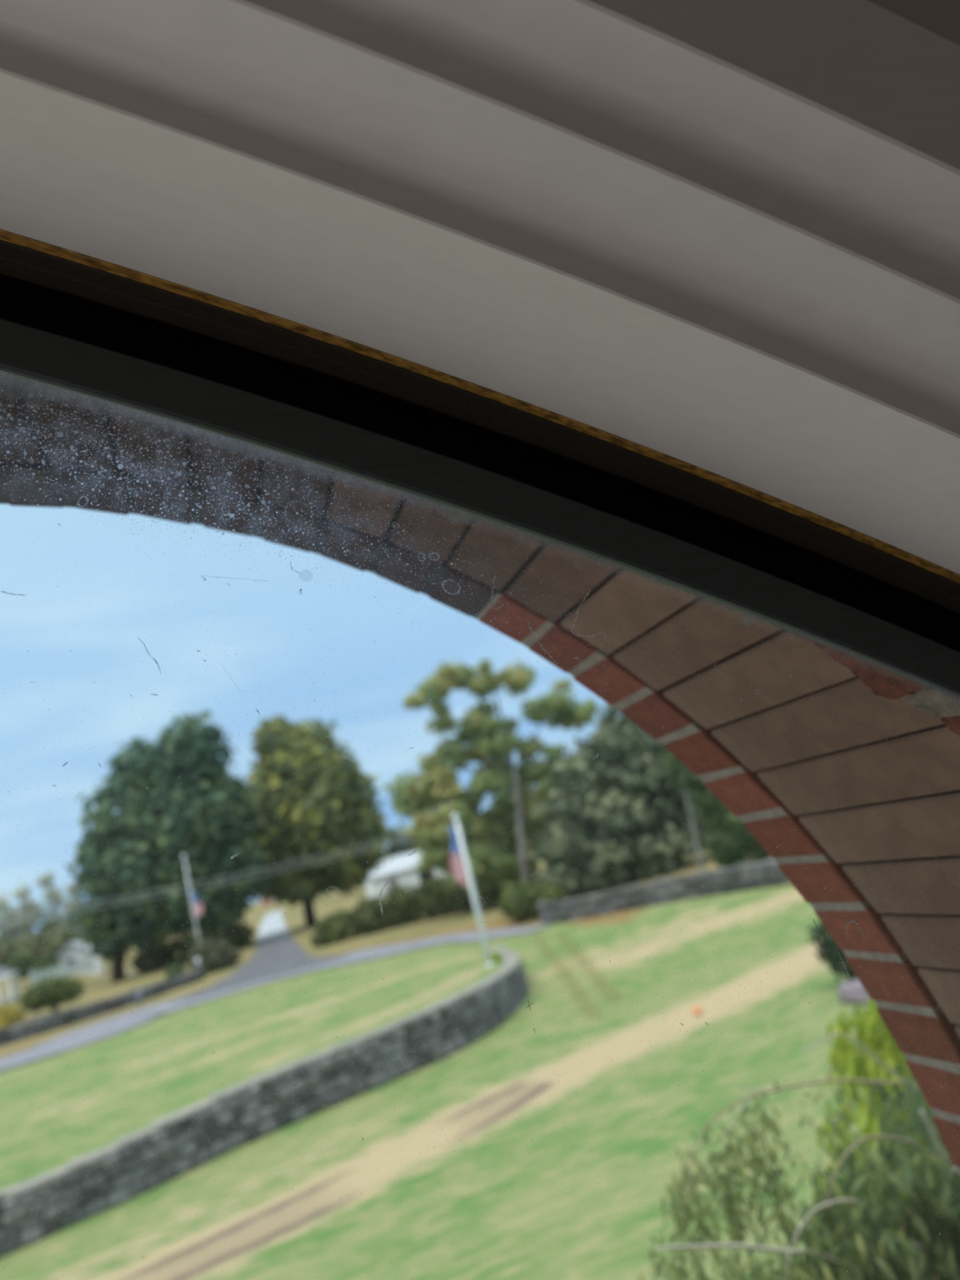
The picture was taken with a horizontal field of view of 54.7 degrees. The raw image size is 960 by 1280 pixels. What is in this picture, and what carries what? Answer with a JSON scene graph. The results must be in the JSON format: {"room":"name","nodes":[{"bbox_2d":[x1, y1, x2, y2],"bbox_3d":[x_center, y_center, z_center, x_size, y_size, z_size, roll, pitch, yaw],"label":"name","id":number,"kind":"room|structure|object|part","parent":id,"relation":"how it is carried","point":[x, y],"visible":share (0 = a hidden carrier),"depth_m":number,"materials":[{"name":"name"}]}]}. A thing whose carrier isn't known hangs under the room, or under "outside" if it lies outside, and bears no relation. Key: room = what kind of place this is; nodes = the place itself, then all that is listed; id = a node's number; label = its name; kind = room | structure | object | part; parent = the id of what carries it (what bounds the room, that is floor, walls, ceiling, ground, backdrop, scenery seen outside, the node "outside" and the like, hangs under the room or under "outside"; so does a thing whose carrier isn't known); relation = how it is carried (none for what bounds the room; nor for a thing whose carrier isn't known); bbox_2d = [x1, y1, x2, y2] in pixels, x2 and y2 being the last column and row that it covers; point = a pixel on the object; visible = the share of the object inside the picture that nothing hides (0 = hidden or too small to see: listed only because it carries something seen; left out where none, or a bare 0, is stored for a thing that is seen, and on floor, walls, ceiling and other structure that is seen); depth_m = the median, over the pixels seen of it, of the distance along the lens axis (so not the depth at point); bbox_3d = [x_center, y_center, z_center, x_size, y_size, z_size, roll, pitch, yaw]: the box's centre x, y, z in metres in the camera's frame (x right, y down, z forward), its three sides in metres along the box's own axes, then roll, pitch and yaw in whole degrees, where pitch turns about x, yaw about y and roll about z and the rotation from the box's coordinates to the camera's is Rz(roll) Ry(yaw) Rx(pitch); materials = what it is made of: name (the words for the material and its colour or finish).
{"room":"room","nodes":[
{"label":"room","id":0,"kind":"room"},
{"bbox_2d":[0,375,959,1177],"bbox_3d":[-0.111,0.711,0.740,10.000,9.400,0.585,-10,-12,-18],"label":"wall","id":1,"kind":"structure","parent":0,"point":[917,816],"depth_m":1.02,"materials":[{"name":"red brick"}]},
{"bbox_2d":[0,239,959,1279],"bbox_3d":[-0.487,0.139,0.463,2.430,1.565,0.040,-10,-12,-18],"label":"window","id":2,"kind":"structure","parent":1,"relation":"in","point":[67,326],"depth_m":0.67,"materials":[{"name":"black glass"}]},
{"bbox_3d":[-0.490,0.145,0.475,2.330,1.458,0.012,-10,-12,-18],"label":"sash frame","id":3,"kind":"part","parent":2,"relation":"part of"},
{"bbox_2d":[0,0,959,583],"bbox_3d":[-0.414,0.053,0.189,2.860,1.922,0.550,-10,-12,-18],"label":"trim","id":4,"kind":"structure","parent":1,"relation":"attached to","point":[717,242],"depth_m":0.52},
{"bbox_2d":[867,0,959,45],"bbox_3d":[-0.047,0.347,0.341,6.400,4.300,0.001,-10,-12,-18],"label":"wall","id":5,"kind":"structure","parent":0,"point":[941,18],"depth_m":0.66,"materials":[{"name":"paint"}]},
{"bbox_3d":[0.239,5.884,2.548,28.000,0.335,5.500,-10,-12,-18],"label":"terrace","id":6,"kind":"object","parent":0,"visible":0},
{"bbox_2d":[638,1033,959,1279],"bbox_3d":[1.670,3.285,2.887,1.932,4.338,1.110,-9,-13,-21],"label":"weeping tree","id":7,"kind":"object","parent":6,"relation":"on","point":[913,1251],"visible":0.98,"depth_m":2.96,"materials":[{"name":"green plant"}]},
{"bbox_2d":[817,996,944,1260],"bbox_3d":[2.329,3.585,4.044,1.089,3.920,1.068,-19,-13,24],"label":"shrub","id":8,"kind":"object","parent":6,"relation":"on","point":[870,1036],"visible":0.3,"depth_m":4.33,"materials":[{"name":"green plant"}]},
{"bbox_3d":[2.404,3.637,4.086,0.241,3.802,0.120,-10,-12,-18],"label":"stem","id":9,"kind":"part","parent":8,"relation":"part of","materials":[{"name":"green plant"}]},
{"label":"outside","id":10,"kind":"structure","parent":0,"visible":0},
{"bbox_2d":[0,832,908,1279],"bbox_3d":[-62.124,59.392,192.468,300.000,4.390,418.940,-10,-12,-18],"label":"lawn","id":11,"kind":"structure","parent":10,"point":[620,1149],"depth_m":18.52,"materials":[{"name":"green plant"}]},
{"bbox_2d":[0,965,21,1004],"bbox_3d":[-33.794,24.056,64.575,2.800,3.050,2.800,-10,-12,-18],"label":"pavilion","id":12,"kind":"object","parent":11,"relation":"on","point":[8,972],"visible":0.94,"depth_m":64.03,"materials":[{"name":"grey"}]},
{"bbox_3d":[-32.326,23.955,63.768,0.200,1.620,0.200,-10,-12,-18],"label":"post","id":13,"kind":"part","parent":12,"relation":"part of","materials":[{"name":"white paint"}]},
{"bbox_3d":[-32.909,24.557,65.910,0.200,1.620,0.200,-10,-12,-18],"label":"post","id":14,"kind":"part","parent":12,"relation":"part of","materials":[{"name":"white paint"}]},
{"bbox_2d":[0,890,26,941],"bbox_3d":[-53.342,32.620,105.177,3.749,8.625,2.839,-10,-12,-18],"label":"tree","id":15,"kind":"object","parent":11,"relation":"on","point":[4,908],"visible":0.86,"depth_m":105.24,"materials":[{"name":"green plant"}]},
{"bbox_2d":[0,1004,26,1028],"bbox_3d":[-25.718,20.261,48.868,3.466,2.065,2.352,-10,-12,-18],"label":"shrub","id":16,"kind":"object","parent":11,"relation":"on","point":[6,1013],"visible":0.77,"depth_m":48.95,"materials":[{"name":"yellow plant"}]},
{"bbox_2d":[10,879,39,936],"bbox_3d":[-51.501,31.972,105.869,2.731,9.265,2.404,-10,-12,-18],"label":"tree","id":17,"kind":"object","parent":11,"relation":"on","point":[32,906],"visible":0.94,"depth_m":105.93,"materials":[{"name":"green plant"}]},
{"bbox_2d":[3,951,60,980],"bbox_3d":[-37.074,26.847,76.837,4.232,2.614,2.568,-10,-12,-18],"label":"shrub","id":18,"kind":"object","parent":11,"relation":"on","point":[26,962],"visible":0.86,"depth_m":76.30,"materials":[{"name":"green plant"}]},
{"bbox_2d":[0,925,79,967],"bbox_3d":[-48.453,31.039,90.702,17.270,4.433,3.803,-10,-12,-18],"label":"hedge","id":19,"kind":"object","parent":11,"relation":"on","point":[40,948],"visible":0.8,"depth_m":91.54,"materials":[{"name":"green plant"}]},
{"bbox_2d":[34,870,66,928],"bbox_3d":[-48.985,31.258,106.703,3.048,9.766,2.615,-10,-12,-18],"label":"tree","id":20,"kind":"object","parent":11,"relation":"on","point":[55,895],"visible":0.95,"depth_m":106.79,"materials":[{"name":"green plant"}]},
{"bbox_2d":[17,974,85,1013],"bbox_3d":[-24.535,20.400,53.364,3.631,2.235,2.702,-10,-12,-18],"label":"dome shrub","id":21,"kind":"object","parent":11,"relation":"on","point":[64,990],"visible":0.98,"depth_m":52.77,"materials":[{"name":"green plant"}]},
{"bbox_2d":[29,955,93,985],"bbox_3d":[-33.226,26.366,73.810,4.680,1.300,0.180,-10,-12,-18],"label":"fence","id":22,"kind":"object","parent":11,"relation":"on","point":[91,958],"visible":0.82,"depth_m":73.81,"materials":[{"name":"white paint"}]},
{"bbox_2d":[57,880,84,942],"bbox_3d":[-46.869,31.772,107.133,3.275,7.960,2.498,-10,-12,-18],"label":"tree","id":23,"kind":"object","parent":11,"relation":"on","point":[72,886],"visible":0.66,"depth_m":107.10,"materials":[{"name":"green plant"}]},
{"bbox_2d":[55,940,103,975],"bbox_3d":[-35.110,27.978,81.316,3.850,3.320,4.700,-10,-12,-18],"label":"house","id":24,"kind":"structure","parent":11,"relation":"on","point":[75,953],"depth_m":79.51,"materials":[{"name":"paint"}]},
{"bbox_2d":[0,893,185,947],"bbox_3d":[-92.206,55.910,163.292,86.452,14.752,8.212,-10,-12,-18],"label":"treeline","id":25,"kind":"object","parent":11,"relation":"on","point":[23,928],"visible":0.08,"depth_m":167.47,"materials":[{"name":"green plant"}]},
{"bbox_2d":[0,968,204,1047],"bbox_3d":[-20.526,18.283,44.534,2.782,0.961,18.044,-23,-15,38],"label":"wall","id":26,"kind":"structure","parent":11,"relation":"on","point":[20,1031],"depth_m":44.76,"materials":[{"name":"grey stone"}]},
{"bbox_2d":[134,988,142,1008],"bbox_3d":[-15.828,16.754,43.171,0.280,1.016,0.500,-10,-12,-18],"label":"mailbox","id":27,"kind":"object","parent":11,"relation":"on","point":[138,993],"visible":0.89,"depth_m":43.05,"materials":[{"name":"grey metal"}]},
{"bbox_3d":[-15.793,16.895,43.141,0.100,0.720,0.100,-10,-12,-18],"label":"post","id":28,"kind":"part","parent":27,"relation":"part of","materials":[{"name":"grey wood"}]},
{"bbox_2d":[64,710,271,982],"bbox_3d":[-24.937,15.685,73.145,15.446,19.893,11.851,-10,-12,-18],"label":"maple tree","id":29,"kind":"object","parent":11,"relation":"on","point":[233,828],"visible":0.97,"depth_m":70.81,"materials":[{"name":"green plant"}]},
{"bbox_2d":[164,962,187,979],"bbox_3d":[-17.504,19.262,53.512,1.262,1.348,1.252,-10,-12,-18],"label":"round shrub","id":30,"kind":"object","parent":11,"relation":"on","point":[175,970],"visible":0.56,"depth_m":53.25,"materials":[{"name":"green plant"}]},
{"bbox_2d":[182,854,199,946],"bbox_3d":[-18.764,17.799,60.762,0.260,7.534,0.254,-10,-12,-18],"label":"flagpole","id":31,"kind":"object","parent":11,"relation":"on","point":[184,856],"visible":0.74,"depth_m":60.91,"materials":[{"name":"silver metal"}]},
{"bbox_2d":[191,891,203,918],"bbox_3d":[-18.525,17.370,60.919,0.557,1.701,0.132,-10,-12,-18],"label":"flag","id":32,"kind":"object","parent":31,"relation":"hanging from","point":[198,909],"visible":0.98,"depth_m":60.89,"materials":[{"name":"red fabric"}]},
{"bbox_2d":[128,921,257,973],"bbox_3d":[-22.987,24.742,74.388,10.090,2.581,3.514,-10,-12,-18],"label":"hedge","id":33,"kind":"object","parent":11,"relation":"on","point":[165,952],"visible":0.61,"depth_m":73.94,"materials":[{"name":"green plant"}]},
{"bbox_2d":[195,958,199,968],"bbox_3d":[-15.843,18.576,52.320,0.300,1.260,0.300,-10,-12,-18],"label":"lamp post","id":34,"kind":"object","parent":11,"relation":"on","point":[197,960],"visible":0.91,"depth_m":52.31,"materials":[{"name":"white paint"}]},
{"bbox_3d":[-15.954,18.129,52.415,0.300,0.320,0.300,-10,-12,-18],"label":"globe","id":35,"kind":"part","parent":34,"relation":"part of","materials":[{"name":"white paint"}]},
{"bbox_2d":[186,933,243,974],"bbox_3d":[-15.980,18.897,55.379,2.989,2.622,2.804,-16,-12,11],"label":"round shrub","id":36,"kind":"object","parent":11,"relation":"on","point":[208,960],"visible":0.9,"depth_m":54.88,"materials":[{"name":"green plant"}]},
{"bbox_2d":[0,946,528,1257],"bbox_3d":[-5.833,10.458,20.330,5.067,1.310,29.594,-22,-14,33],"label":"wall","id":37,"kind":"structure","parent":11,"relation":"on","point":[118,1186],"depth_m":19.97,"materials":[{"name":"stone"}]},
{"bbox_2d":[258,897,281,906],"bbox_3d":[-54.686,67.790,247.404,8.300,6.020,6.600,-10,-12,-18],"label":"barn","id":38,"kind":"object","parent":11,"relation":"on","point":[264,904],"visible":0.17,"depth_m":243.61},
{"bbox_2d":[236,714,390,927],"bbox_3d":[-15.650,15.633,82.228,14.814,19.178,11.597,-10,-12,-18],"label":"maple tree","id":39,"kind":"object","parent":11,"relation":"on","point":[342,805],"visible":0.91,"depth_m":80.16,"materials":[{"name":"green plant"}]},
{"bbox_2d":[364,850,448,900],"bbox_3d":[-8.523,26.898,106.096,9.200,4.720,6.700,-10,-12,-18],"label":"garage","id":40,"kind":"structure","parent":11,"relation":"on","point":[377,880],"depth_m":103.33,"materials":[{"name":"paint"}]},
{"bbox_3d":[-9.545,27.216,102.507,1.000,1.950,0.120,-10,-12,-18],"label":"door","id":41,"kind":"part","parent":40,"relation":"part of","materials":[{"name":"white"}]},
{"bbox_3d":[-5.946,26.545,103.697,1.700,2.000,0.160,-10,-12,-18],"label":"doorway","id":42,"kind":"part","parent":40,"relation":"part of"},
{"bbox_2d":[308,871,539,947],"bbox_3d":[-2.925,15.198,53.985,14.980,3.157,3.609,-17,-12,12],"label":"hedge","id":43,"kind":"object","parent":11,"relation":"on","point":[406,913],"visible":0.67,"depth_m":53.93,"materials":[{"name":"green plant"}]},
{"bbox_2d":[318,781,546,897],"bbox_3d":[-2.894,31.935,151.534,53.171,13.944,13.325,-10,-12,-18],"label":"woodland edge","id":44,"kind":"object","parent":11,"relation":"on","point":[402,849],"visible":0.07,"depth_m":146.86,"materials":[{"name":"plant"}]},
{"bbox_2d":[452,813,493,966],"bbox_3d":[-0.246,7.937,29.489,0.238,4.909,0.232,-10,-12,-18],"label":"flagpole","id":45,"kind":"object","parent":11,"relation":"on","point":[455,816],"visible":0.96,"depth_m":29.39,"materials":[{"name":"silver metal"}]},
{"bbox_2d":[448,825,468,888],"bbox_3d":[-0.791,6.970,29.597,0.412,2.050,0.132,-10,-12,-18],"label":"flag","id":46,"kind":"object","parent":45,"relation":"hanging from","point":[458,871],"visible":1,"depth_m":29.57,"materials":[{"name":"red fabric"}]},
{"bbox_2d":[382,658,602,895],"bbox_3d":[1.286,7.747,52.390,13.677,14.116,4.601,-10,-12,-18],"label":"birch tree","id":47,"kind":"object","parent":11,"relation":"on","point":[481,746],"visible":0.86,"depth_m":51.73,"materials":[{"name":"green plant"}]},
{"bbox_2d":[484,950,502,963],"bbox_3d":[0.412,10.227,29.806,0.507,0.494,0.595,-24,-15,41],"label":"grass tuft","id":48,"kind":"object","parent":11,"relation":"on","point":[495,957],"visible":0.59,"depth_m":29.70,"materials":[{"name":"green plant"}]},
{"bbox_2d":[497,876,566,922],"bbox_3d":[2.208,11.452,40.949,3.199,1.999,2.003,-10,-12,-18],"label":"shrub","id":49,"kind":"object","parent":11,"relation":"on","point":[518,892],"visible":0.84,"depth_m":40.46,"materials":[{"name":"green plant"}]},
{"bbox_2d":[528,702,717,899],"bbox_3d":[6.879,7.868,47.434,11.266,9.939,6.169,-11,-12,-12],"label":"spreading tree","id":50,"kind":"object","parent":11,"relation":"on","point":[571,852],"visible":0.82,"depth_m":45.97,"materials":[{"name":"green plant"}]},
{"bbox_2d":[537,858,791,924],"bbox_3d":[9.852,9.391,35.674,16.525,1.759,1.397,-18,-12,19],"label":"wall","id":51,"kind":"structure","parent":11,"relation":"on","point":[574,908],"depth_m":36.52,"materials":[{"name":"grey stone"}]},
{"bbox_2d":[693,1006,701,1014],"bbox_3d":[4.941,8.430,21.100,0.180,0.180,0.180,-10,-12,-18],"label":"ball","id":52,"kind":"object","parent":11,"relation":"on","point":[697,1011],"visible":1,"depth_m":21.04,"materials":[{"name":"orange plastic"}]},
{"bbox_2d":[659,749,744,872],"bbox_3d":[9.960,7.245,39.983,3.164,6.304,2.386,-10,-12,-18],"label":"slender tree","id":53,"kind":"object","parent":11,"relation":"on","point":[732,822],"visible":0.67,"depth_m":39.72,"materials":[{"name":"green plant"}]},
{"bbox_2d":[703,811,773,868],"bbox_3d":[12.295,8.823,42.171,4.556,2.986,2.228,-10,-12,-18],"label":"shrub","id":54,"kind":"object","parent":11,"relation":"on","point":[729,846],"visible":0.45,"depth_m":41.55,"materials":[{"name":"green plant"}]},
{"bbox_2d":[807,917,857,982],"bbox_3d":[8.152,6.760,20.601,1.735,1.722,0.930,-10,-12,-18],"label":"evergreen shrub","id":55,"kind":"object","parent":11,"relation":"on","point":[832,957],"visible":0.38,"depth_m":20.25,"materials":[{"name":"green plant"}]},
{"bbox_2d":[838,979,870,1001],"bbox_3d":[8.038,7.210,19.231,1.386,0.451,0.885,-6,-14,-35],"label":"boulder","id":56,"kind":"object","parent":11,"relation":"on","point":[855,987],"visible":0.38,"depth_m":18.85,"materials":[{"name":"stone"}]},
{"bbox_3d":[-43.151,22.588,57.069,0.313,7.400,1.800,-10,-12,-18],"label":"utility pole","id":57,"kind":"object","parent":11,"relation":"on","visible":0},
{"bbox_2d":[0,838,413,924],"bbox_3d":[-22.936,16.948,63.622,43.816,2.393,0.061,-11,-12,-16],"label":"overhead wire","id":58,"kind":"object","parent":57,"relation":"attached to","point":[413,838],"visible":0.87,"depth_m":64.42,"materials":[{"name":"black metal"}]},
{"bbox_2d":[0,832,413,918],"bbox_3d":[-23.035,16.549,63.707,43.816,2.393,0.061,-11,-12,-16],"label":"overhead wire","id":59,"kind":"object","parent":57,"relation":"attached to","point":[412,833],"visible":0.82,"depth_m":64.51,"materials":[{"name":"black metal"}]},
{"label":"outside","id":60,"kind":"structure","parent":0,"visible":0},
{"bbox_2d":[0,922,553,1071],"bbox_3d":[-32.335,18.967,31.886,72.323,0.231,12.532,-10,-12,-18],"label":"road","id":61,"kind":"structure","parent":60,"point":[79,1037],"depth_m":39.51,"materials":[{"name":"grey asphalt"}]},
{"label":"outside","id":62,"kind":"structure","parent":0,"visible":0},
{"bbox_2d":[170,933,350,1004],"bbox_3d":[-14.226,19.884,58.113,8.191,0.001,34.234,-10,-12,-18],"label":"driveway","id":63,"kind":"structure","parent":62,"point":[285,957],"depth_m":48.23,"materials":[{"name":"grey asphalt"}]},
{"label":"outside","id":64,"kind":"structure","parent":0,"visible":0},
{"bbox_2d":[257,909,290,942],"bbox_3d":[-25.949,35.377,117.243,7.097,0.001,90.126,-10,-12,-18],"label":"gravel","id":65,"kind":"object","parent":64,"point":[277,928],"visible":1,"depth_m":95.49,"materials":[{"name":"white gravel"}]}
]}

